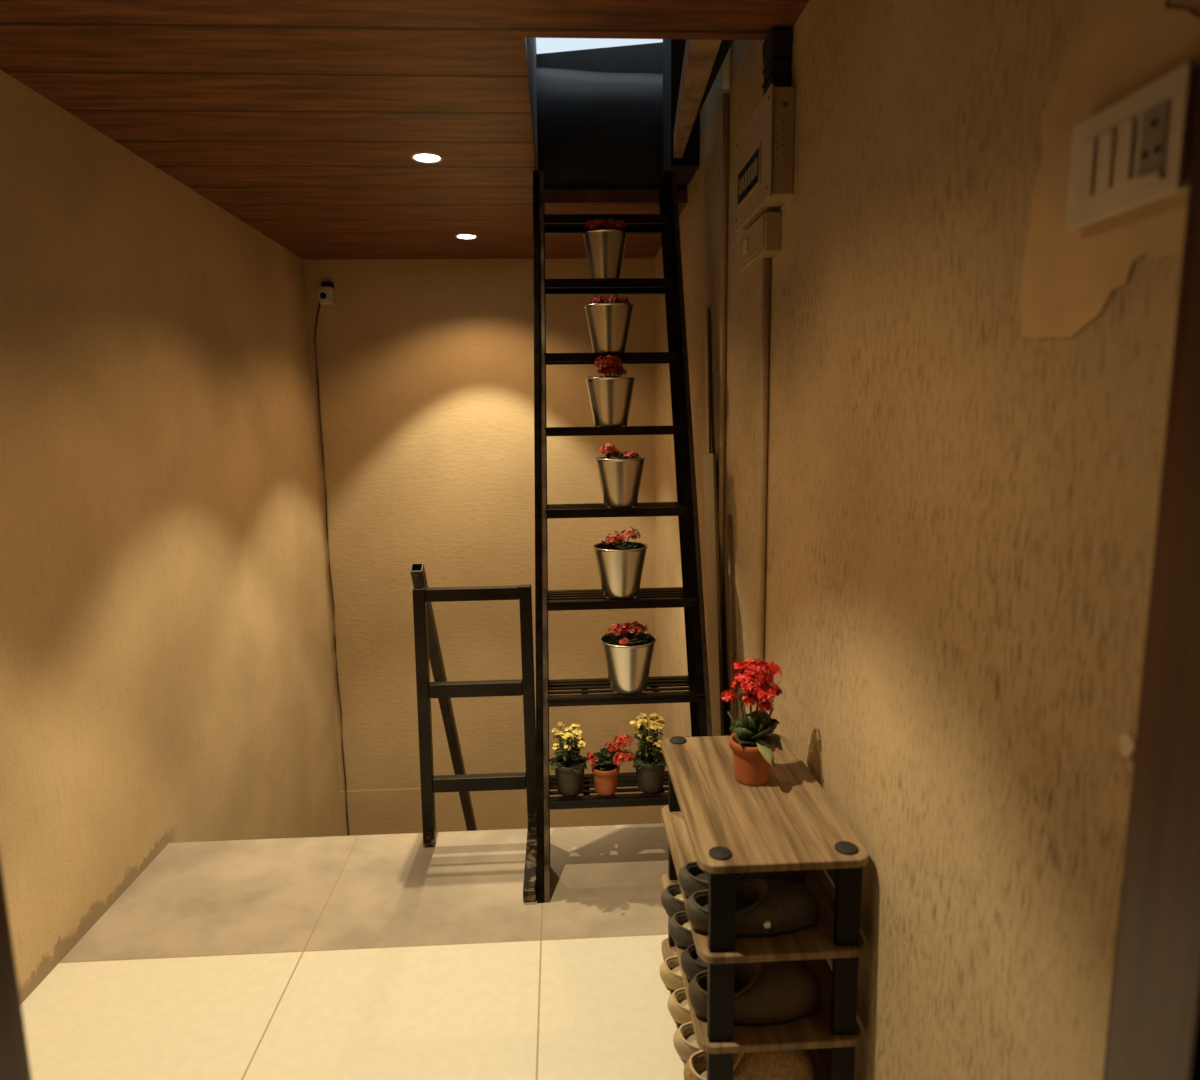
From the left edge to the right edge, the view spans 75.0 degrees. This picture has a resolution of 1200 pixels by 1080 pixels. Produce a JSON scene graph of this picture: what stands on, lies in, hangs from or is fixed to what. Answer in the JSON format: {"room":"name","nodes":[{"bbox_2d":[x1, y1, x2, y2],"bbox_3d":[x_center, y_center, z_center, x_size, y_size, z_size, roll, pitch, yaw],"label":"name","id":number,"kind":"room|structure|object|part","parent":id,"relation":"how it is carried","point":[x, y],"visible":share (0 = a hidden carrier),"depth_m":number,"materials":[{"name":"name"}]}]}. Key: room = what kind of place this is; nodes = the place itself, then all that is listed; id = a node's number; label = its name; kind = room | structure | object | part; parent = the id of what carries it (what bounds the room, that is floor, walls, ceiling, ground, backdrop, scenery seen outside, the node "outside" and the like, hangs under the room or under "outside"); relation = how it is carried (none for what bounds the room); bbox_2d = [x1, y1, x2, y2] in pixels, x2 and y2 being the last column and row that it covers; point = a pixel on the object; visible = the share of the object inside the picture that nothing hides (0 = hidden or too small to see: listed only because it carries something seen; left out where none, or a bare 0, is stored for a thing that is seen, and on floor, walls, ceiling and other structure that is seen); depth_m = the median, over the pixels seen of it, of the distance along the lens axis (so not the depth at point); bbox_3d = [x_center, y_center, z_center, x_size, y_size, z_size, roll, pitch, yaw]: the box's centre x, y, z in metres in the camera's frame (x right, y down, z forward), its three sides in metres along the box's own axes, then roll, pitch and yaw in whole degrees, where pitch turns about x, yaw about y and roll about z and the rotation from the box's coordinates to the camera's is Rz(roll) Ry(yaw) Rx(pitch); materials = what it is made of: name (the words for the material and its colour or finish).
{"room":"entrance hallway","nodes":[
{"label":"entrance hallway","id":0,"kind":"room"},
{"bbox_2d":[0,70,342,1003],"bbox_3d":[-1.463,0.704,2.552,0.100,3.803,3.817,-1,9,-3],"label":"wall","id":1,"kind":"structure","parent":0,"point":[166,669],"depth_m":2.41,"materials":[{"name":"beige paint"}]},
{"bbox_2d":[21,823,683,1079],"bbox_3d":[-0.445,1.171,1.688,2.025,0.120,1.862,-1,9,-3],"label":"floor","id":2,"kind":"structure","parent":0,"point":[382,956],"depth_m":1.96,"materials":[{"name":"tile"}]},
{"bbox_2d":[410,563,536,901],"bbox_3d":[-0.410,0.993,3.070,0.372,2.025,1.730,-1,9,-3],"label":"guard rail","id":3,"kind":"object","parent":2,"relation":"on","point":[427,645],"visible":0.91,"depth_m":2.44,"materials":[{"name":"black paint"}]},
{"bbox_3d":[-0.550,0.564,2.454,0.044,0.843,0.037,-1,9,-3],"label":"post","id":4,"kind":"part","parent":3,"relation":"part of","materials":[{"name":"black paint"}]},
{"bbox_3d":[-0.577,0.970,3.231,0.036,2.025,1.389,-1,9,-2],"label":"hand rail","id":5,"kind":"part","parent":3,"relation":"part of","materials":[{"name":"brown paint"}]},
{"bbox_3d":[-0.223,0.539,2.467,0.041,0.808,0.037,-1,9,-3],"label":"post","id":6,"kind":"part","parent":3,"relation":"part of","materials":[{"name":"black metal"}]},
{"bbox_2d":[533,170,711,902],"bbox_3d":[0.048,-0.119,2.501,0.530,2.165,0.906,-1,9,-3],"label":"step ladder","id":7,"kind":"object","parent":2,"relation":"on","point":[689,596],"visible":0.83,"depth_m":2.44,"materials":[{"name":"black metal"}]},
{"bbox_2d":[549,722,587,796],"bbox_3d":[-0.091,0.639,2.288,0.122,0.207,0.122,-1,9,-3],"label":"potted plant","id":8,"kind":"object","parent":7,"relation":"on","point":[569,766],"visible":1,"depth_m":2.26,"materials":[{"name":"plant"}]},
{"bbox_3d":[-0.128,0.596,2.258,0.021,0.013,0.026,1,9,12],"label":"flower","id":9,"kind":"part","parent":8,"relation":"part of","materials":[{"name":"yellow plant"}]},
{"bbox_3d":[-0.088,0.694,2.297,0.098,0.096,0.098,-1,9,-3],"label":"pot","id":10,"kind":"part","parent":8,"relation":"part of","materials":[{"name":"ceramic"}]},
{"bbox_3d":[-0.054,0.583,2.248,0.026,0.017,0.026,-1,9,-3],"label":"flower","id":11,"kind":"part","parent":8,"relation":"part of","materials":[{"name":"yellow plant"}]},
{"bbox_2d":[583,218,626,278],"bbox_3d":[0.017,-0.950,2.577,0.146,0.193,0.146,-3,9,-12],"label":"planter","id":12,"kind":"object","parent":7,"relation":"on","point":[605,248],"visible":0.95,"depth_m":2.53,"materials":[{"name":"silver metal"}]},
{"bbox_2d":[584,294,633,352],"bbox_3d":[0.030,-0.697,2.536,0.161,0.186,0.161,3,10,25],"label":"planter","id":13,"kind":"object","parent":7,"relation":"on","point":[609,320],"visible":0.98,"depth_m":2.49,"materials":[{"name":"silver metal"}]},
{"bbox_2d":[585,355,635,426],"bbox_3d":[0.034,-0.473,2.492,0.161,0.220,0.161,-8,11,-39],"label":"planter","id":14,"kind":"object","parent":7,"relation":"on","point":[610,396],"visible":1,"depth_m":2.44,"materials":[{"name":"silver metal"}]},
{"bbox_2d":[587,733,635,795],"bbox_3d":[0.036,0.651,2.287,0.144,0.181,0.094,1,9,12],"label":"flower pot","id":15,"kind":"object","parent":7,"relation":"on","point":[605,769],"visible":1,"depth_m":2.26,"materials":[{"name":"ceramic"}]},
{"bbox_3d":[0.017,0.700,2.293,0.082,0.082,0.082,-1,9,-3],"label":"pot","id":16,"kind":"part","parent":15,"relation":"part of","materials":[{"name":"ceramic"}]},
{"bbox_2d":[593,527,647,598],"bbox_3d":[0.063,0.067,2.403,0.170,0.213,0.170,1,9,14],"label":"planter","id":17,"kind":"object","parent":7,"relation":"on","point":[620,563],"visible":1,"depth_m":2.36,"materials":[{"name":"silver metal"}]},
{"bbox_2d":[595,443,645,507],"bbox_3d":[0.064,-0.204,2.451,0.159,0.197,0.159,-1,9,-2],"label":"planter","id":18,"kind":"object","parent":7,"relation":"on","point":[620,477],"visible":1,"depth_m":2.41,"materials":[{"name":"silver metal"}]},
{"bbox_2d":[600,621,655,693],"bbox_3d":[0.085,0.346,2.357,0.170,0.210,0.170,3,9,21],"label":"planter","id":19,"kind":"object","parent":7,"relation":"on","point":[628,652],"visible":1,"depth_m":2.31,"materials":[{"name":"silver metal"}]},
{"bbox_2d":[629,713,666,793],"bbox_3d":[0.146,0.620,2.300,0.122,0.236,0.120,3,10,22],"label":"flower pot","id":20,"kind":"object","parent":7,"relation":"on","point":[649,763],"visible":0.98,"depth_m":2.27,"materials":[{"name":"plastic"}]},
{"bbox_3d":[0.148,0.689,2.308,0.098,0.096,0.098,-1,9,-3],"label":"pot","id":21,"kind":"part","parent":20,"relation":"part of","materials":[{"name":"ceramic"}]},
{"bbox_2d":[704,307,710,452],"bbox_3d":[0.378,0.075,2.669,0.012,1.719,0.395,-1,9,1],"label":"leaning board","id":22,"kind":"object","parent":2,"relation":"on","point":[706,311],"visible":0.44,"depth_m":2.67,"materials":[{"name":"brown wood"}]},
{"bbox_2d":[703,453,723,735],"bbox_3d":[0.374,0.339,2.553,0.018,1.234,0.484,-1,9,0],"label":"leaning board","id":23,"kind":"object","parent":2,"relation":"on","point":[709,459],"visible":0.56,"depth_m":2.54,"materials":[{"name":"beige laminate"}]},
{"bbox_2d":[727,514,734,734],"bbox_3d":[0.401,0.457,2.372,0.020,1.052,0.212,0,9,3],"label":"wooden stick","id":24,"kind":"object","parent":2,"relation":"on","point":[731,656],"visible":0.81,"depth_m":2.37,"materials":[{"name":"brown wood"}]},
{"bbox_2d":[661,733,868,1079],"bbox_3d":[0.305,0.799,1.620,0.294,0.615,0.534,-1,9,-3],"label":"shoe rack","id":25,"kind":"object","parent":2,"relation":"on","point":[788,822],"visible":0.81,"depth_m":1.39,"materials":[{"name":"brown wood"}]},
{"bbox_2d":[659,956,683,991],"bbox_3d":[0.254,0.953,1.740,0.245,0.081,0.089,-1,9,-4],"label":"slip","id":26,"kind":"object","parent":25,"relation":"on","point":[670,971],"visible":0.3,"depth_m":1.72,"materials":[{"name":"beige fabric"}]},
{"bbox_2d":[661,883,685,916],"bbox_3d":[0.255,0.781,1.721,0.245,0.081,0.089,-1,9,-5],"label":"slip","id":27,"kind":"object","parent":25,"relation":"on","point":[672,901],"visible":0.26,"depth_m":1.70,"materials":[{"name":"black fabric"}]},
{"bbox_3d":[0.185,0.774,1.854,0.044,0.595,0.022,-1,9,-3],"label":"post","id":28,"kind":"part","parent":25,"relation":"part of","materials":[{"name":"black plastic"}]},
{"bbox_2d":[667,987,691,1025],"bbox_3d":[0.263,0.969,1.639,0.245,0.081,0.089,-1,9,-2],"label":"slip","id":29,"kind":"object","parent":25,"relation":"on","point":[678,1007],"visible":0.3,"depth_m":1.62,"materials":[{"name":"beige fabric"}]},
{"bbox_2d":[668,911,694,948],"bbox_3d":[0.262,0.797,1.621,0.245,0.081,0.089,-1,9,-2],"label":"slip","id":30,"kind":"object","parent":25,"relation":"on","point":[679,928],"visible":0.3,"depth_m":1.60,"materials":[{"name":"black fabric"}]},
{"bbox_2d":[673,1021,701,1062],"bbox_3d":[0.266,0.983,1.548,0.245,0.081,0.089,-1,9,-5],"label":"slip","id":31,"kind":"object","parent":25,"relation":"on","point":[684,1039],"visible":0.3,"depth_m":1.53,"materials":[{"name":"beige fabric"}]},
{"bbox_3d":[0.211,0.849,1.371,0.044,0.595,0.018,-1,9,-3],"label":"post","id":32,"kind":"part","parent":25,"relation":"part of","materials":[{"name":"black plastic"}]},
{"bbox_2d":[678,861,805,897],"bbox_3d":[0.271,0.641,1.494,0.245,0.081,0.089,-1,9,-1],"label":"slip","id":33,"kind":"object","parent":25,"relation":"on","point":[692,878],"visible":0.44,"depth_m":1.47,"materials":[{"name":"black rubber"}]},
{"bbox_2d":[680,944,804,981],"bbox_3d":[0.278,0.812,1.521,0.245,0.081,0.089,-1,9,-4],"label":"slip","id":34,"kind":"object","parent":25,"relation":"on","point":[691,963],"visible":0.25,"depth_m":1.50,"materials":[{"name":"black rubber"}]},
{"bbox_2d":[662,938,828,1079],"bbox_3d":[0.308,1.014,1.653,0.294,0.015,0.534,-1,9,-3],"label":"shelf","id":35,"kind":"object","parent":25,"relation":"attached to","point":[819,1057],"depth_m":1.55,"materials":[{"name":"brown wood"}]},
{"bbox_2d":[684,1049,813,1079],"bbox_3d":[0.276,0.974,1.453,0.244,0.128,0.089,-1,9,-3],"label":"slip","id":36,"kind":"object","parent":25,"relation":"on","point":[784,1064],"visible":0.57,"depth_m":1.42,"materials":[{"name":"beige fabric"}]},
{"bbox_2d":[721,658,782,785],"bbox_3d":[0.311,0.367,1.589,0.125,0.257,0.105,3,10,25],"label":"potted flower","id":37,"kind":"object","parent":25,"relation":"on","point":[752,745],"visible":1,"depth_m":1.57,"materials":[{"name":"plant"}]},
{"bbox_3d":[0.313,0.450,1.607,0.093,0.088,0.093,-1,9,-3],"label":"pot","id":38,"kind":"part","parent":37,"relation":"part of","materials":[{"name":"ceramic"}]},
{"bbox_2d":[685,879,819,937],"bbox_3d":[0.274,0.655,1.403,0.245,0.081,0.093,-1,9,-4],"label":"shoe","id":39,"kind":"object","parent":25,"relation":"on","point":[763,908],"visible":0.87,"depth_m":1.38,"materials":[{"name":"black fabric"}]},
{"bbox_2d":[688,960,820,1025],"bbox_3d":[0.282,0.813,1.428,0.245,0.108,0.089,-1,9,-3],"label":"shoe","id":40,"kind":"object","parent":25,"relation":"on","point":[772,992],"visible":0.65,"depth_m":1.40,"materials":[{"name":"black fabric"}]},
{"bbox_2d":[661,872,860,1053],"bbox_3d":[0.305,0.844,1.627,0.294,0.015,0.534,-1,9,-3],"label":"shelf","id":41,"kind":"object","parent":25,"relation":"attached to","point":[815,1031],"depth_m":1.38,"materials":[{"name":"brown wood"}]},
{"bbox_2d":[661,805,864,963],"bbox_3d":[0.303,0.673,1.600,0.294,0.015,0.534,-1,9,-3],"label":"shelf","id":42,"kind":"object","parent":25,"relation":"attached to","point":[817,941],"depth_m":1.37,"materials":[{"name":"brown wood"}]},
{"bbox_3d":[0.430,0.845,1.382,0.041,0.595,0.018,-1,9,-3],"label":"post","id":43,"kind":"part","parent":25,"relation":"part of","materials":[{"name":"black plastic"}]},
{"bbox_2d":[0,0,808,259],"bbox_3d":[-0.539,-1.109,1.596,1.924,0.050,5.247,-1,9,-3],"label":"ceiling","id":44,"kind":"structure","parent":0,"point":[303,121],"depth_m":2.03,"materials":[{"name":"brown wood"}]},
{"bbox_2d":[411,152,442,163],"bbox_3d":[-0.553,-1.221,2.500,0.102,0.006,0.102,-1,9,-3],"label":"recessed light","id":45,"kind":"object","parent":44,"relation":"in","point":[421,157],"visible":1,"depth_m":2.49,"materials":[{"name":"white ceramic"}]},
{"bbox_2d":[414,154,439,161],"bbox_3d":[-0.553,-1.221,2.500,0.081,0.002,0.081,-1,9,-3],"label":"diffuser","id":46,"kind":"object","parent":45,"relation":"attached to","point":[417,157],"depth_m":2.50,"materials":[{"name":"white plastic"}]},
{"bbox_2d":[455,233,477,239],"bbox_3d":[-0.612,-1.388,3.579,0.102,0.006,0.102,-1,9,-3],"label":"recessed light","id":47,"kind":"object","parent":44,"relation":"in","point":[466,236],"visible":1,"depth_m":3.57,"materials":[{"name":"white plastic"}]},
{"bbox_2d":[457,235,474,238],"bbox_3d":[-0.612,-1.388,3.579,0.081,0.002,0.081,-1,9,-3],"label":"diffuser","id":48,"kind":"object","parent":47,"relation":"attached to","point":[458,236],"depth_m":3.58,"materials":[{"name":"white plastic"}]},
{"bbox_2d":[304,258,655,790],"bbox_3d":[-0.601,0.400,4.434,1.824,3.803,0.100,-1,9,-3],"label":"wall","id":49,"kind":"structure","parent":0,"point":[425,367],"depth_m":4.27,"materials":[{"name":"paint"}]},
{"bbox_2d":[318,282,333,304],"bbox_3d":[-1.419,-1.277,4.047,0.069,0.110,0.066,-1,9,-3],"label":"security camera","id":50,"kind":"object","parent":49,"relation":"attached to","point":[326,292],"visible":1,"depth_m":4.03,"materials":[{"name":"white plastic"}]},
{"bbox_2d":[314,301,349,835],"bbox_3d":[-1.455,0.463,4.340,0.058,3.491,0.011,-1,9,-3],"label":"cable","id":51,"kind":"object","parent":49,"relation":"attached to","point":[319,301],"visible":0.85,"depth_m":4.28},
{"bbox_2d":[340,786,655,835],"bbox_3d":[-0.578,1.857,4.609,1.824,0.870,0.004,-1,9,-3],"label":"trim","id":52,"kind":"structure","parent":49,"relation":"attached to","point":[394,811],"depth_m":4.55,"materials":[{"name":"paint"}]},
{"bbox_2d":[526,38,537,169],"bbox_3d":[-0.228,-1.588,2.443,0.030,0.627,1.668,-1,9,-3],"label":"wall","id":53,"kind":"structure","parent":0,"point":[531,42],"depth_m":2.52,"materials":[{"name":"grey paint"}]},
{"bbox_2d":[654,0,1199,1079],"bbox_3d":[0.454,0.329,2.597,0.100,4.480,3.817,-1,9,-3],"label":"wall","id":54,"kind":"structure","parent":0,"point":[962,506],"depth_m":1.09,"materials":[{"name":"paint"}]},
{"bbox_2d":[536,42,686,189],"bbox_3d":[0.045,-1.680,3.076,0.583,0.604,0.201,-1,9,-3],"label":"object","id":55,"kind":"structure","parent":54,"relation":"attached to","point":[600,110],"depth_m":3.02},
{"bbox_2d":[673,39,721,157],"bbox_3d":[0.274,-1.298,2.236,0.080,0.090,1.023,0,9,3],"label":"trim","id":56,"kind":"structure","parent":54,"relation":"attached to","point":[699,55],"depth_m":2.14,"materials":[{"name":"brown wood"}]},
{"bbox_2d":[663,39,732,183],"bbox_3d":[0.325,-1.554,2.343,0.103,0.557,1.295,-1,9,-3],"label":"trim","id":57,"kind":"structure","parent":54,"relation":"attached to","point":[685,167],"depth_m":2.80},
{"bbox_2d":[718,93,729,643],"bbox_3d":[0.388,-0.188,2.494,0.019,2.286,0.041,-1,9,-3],"label":"conduit pipe","id":58,"kind":"object","parent":54,"relation":"attached to","point":[725,145],"visible":0.72,"depth_m":2.42,"materials":[{"name":"paint"}]},
{"bbox_2d":[722,46,730,89],"bbox_3d":[0.369,-1.591,2.244,0.023,0.536,0.058,-1,9,-3],"label":"conduit pipe","id":59,"kind":"object","parent":54,"relation":"attached to","point":[727,61],"visible":0.52,"depth_m":2.28,"materials":[{"name":"beige plastic"}]},
{"bbox_2d":[740,212,780,270],"bbox_3d":[0.393,-0.736,1.939,0.044,0.088,0.250,-1,9,-3],"label":"junction box","id":60,"kind":"object","parent":54,"relation":"attached to","point":[762,240],"visible":0.99,"depth_m":1.86,"materials":[{"name":"beige paint"}]},
{"bbox_2d":[755,258,770,710],"bbox_3d":[0.418,0.167,2.035,0.021,1.725,0.031,-1,9,-3],"label":"conduit pipe","id":61,"kind":"object","parent":54,"relation":"attached to","point":[766,262],"visible":0.6,"depth_m":1.97,"materials":[{"name":"paint"}]},
{"bbox_2d":[735,83,795,232],"bbox_3d":[0.385,-0.893,1.864,0.060,0.233,0.340,-1,9,-3],"label":"box","id":62,"kind":"object","parent":54,"relation":"attached to","point":[765,144],"visible":0.98,"depth_m":1.75,"materials":[{"name":"beige paint"}]},
{"bbox_2d":[739,178,741,194],"bbox_3d":[0.353,-0.885,1.958,0.004,0.034,0.022,-1,9,-3],"label":"switch","id":63,"kind":"object","parent":62,"relation":"attached to","point":[740,179],"depth_m":1.95,"materials":[{"name":"grey plastic"}]},
{"bbox_2d":[742,174,744,190],"bbox_3d":[0.354,-0.880,1.928,0.004,0.034,0.022,-1,9,-3],"label":"switch","id":64,"kind":"object","parent":62,"relation":"attached to","point":[743,175],"depth_m":1.92,"materials":[{"name":"grey plastic"}]},
{"bbox_2d":[745,170,747,187],"bbox_3d":[0.356,-0.876,1.897,0.004,0.034,0.022,-1,9,-3],"label":"switch","id":65,"kind":"object","parent":62,"relation":"attached to","point":[746,171],"depth_m":1.89,"materials":[{"name":"grey plastic"}]},
{"bbox_2d":[748,166,751,183],"bbox_3d":[0.357,-0.871,1.867,0.004,0.034,0.022,-1,9,-3],"label":"switch","id":66,"kind":"object","parent":62,"relation":"attached to","point":[749,167],"depth_m":1.86,"materials":[{"name":"grey plastic"}]},
{"bbox_2d":[751,162,754,179],"bbox_3d":[0.359,-0.866,1.836,0.004,0.034,0.022,-1,9,-3],"label":"switch","id":67,"kind":"object","parent":62,"relation":"attached to","point":[752,163],"depth_m":1.83,"materials":[{"name":"grey plastic"}]},
{"bbox_2d":[754,157,757,175],"bbox_3d":[0.361,-0.862,1.805,0.004,0.034,0.022,-1,9,-3],"label":"switch","id":68,"kind":"object","parent":62,"relation":"attached to","point":[755,158],"depth_m":1.80,"materials":[{"name":"grey plastic"}]},
{"bbox_2d":[762,27,791,95],"bbox_3d":[0.393,-1.056,1.741,0.047,0.124,0.080,-1,9,-3],"label":"cable sleeve","id":69,"kind":"object","parent":54,"relation":"attached to","point":[776,48],"visible":0.7,"depth_m":1.71,"materials":[{"name":"black plastic"}]},
{"bbox_2d":[1020,0,1199,338],"bbox_3d":[0.482,-0.387,0.744,0.002,0.373,0.247,-1,9,-3],"label":"plaster patch","id":70,"kind":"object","parent":54,"relation":"attached to","point":[1118,48],"depth_m":0.76,"materials":[{"name":"paint"}]},
{"bbox_2d":[1119,734,1135,756],"bbox_3d":[0.494,0.192,0.731,0.004,0.022,0.020,-1,9,-3],"label":"trim","id":71,"kind":"structure","parent":54,"relation":"attached to","point":[1127,741],"depth_m":0.73,"materials":[{"name":"beige paint"}]},
{"bbox_2d":[1065,60,1199,231],"bbox_3d":[0.475,-0.347,0.706,0.022,0.100,0.146,-1,9,-3],"label":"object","id":72,"kind":"object","parent":54,"relation":"attached to","point":[1136,151],"visible":1,"depth_m":0.69,"materials":[{"name":"beige plastic"}]},
{"bbox_2d":[1132,99,1169,188],"bbox_3d":[0.469,-0.336,0.665,0.005,0.063,0.030,-1,9,-3],"label":"socket","id":73,"kind":"object","parent":72,"relation":"attached to","point":[1151,120],"depth_m":0.67,"materials":[{"name":"beige plastic"}]},
{"bbox_3d":[-0.974,0.187,0.564,0.696,2.183,0.120,-1,9,-3],"label":"wall","id":74,"kind":"structure","parent":0,"visible":0},
{"bbox_2d":[0,80,1199,1079],"bbox_3d":[-0.062,0.248,0.620,1.128,2.020,0.135,-1,9,-3],"label":"door frame","id":75,"kind":"structure","parent":74,"relation":"in","point":[1153,1032],"depth_m":0.66,"materials":[{"name":"brown wood"}]}
]}

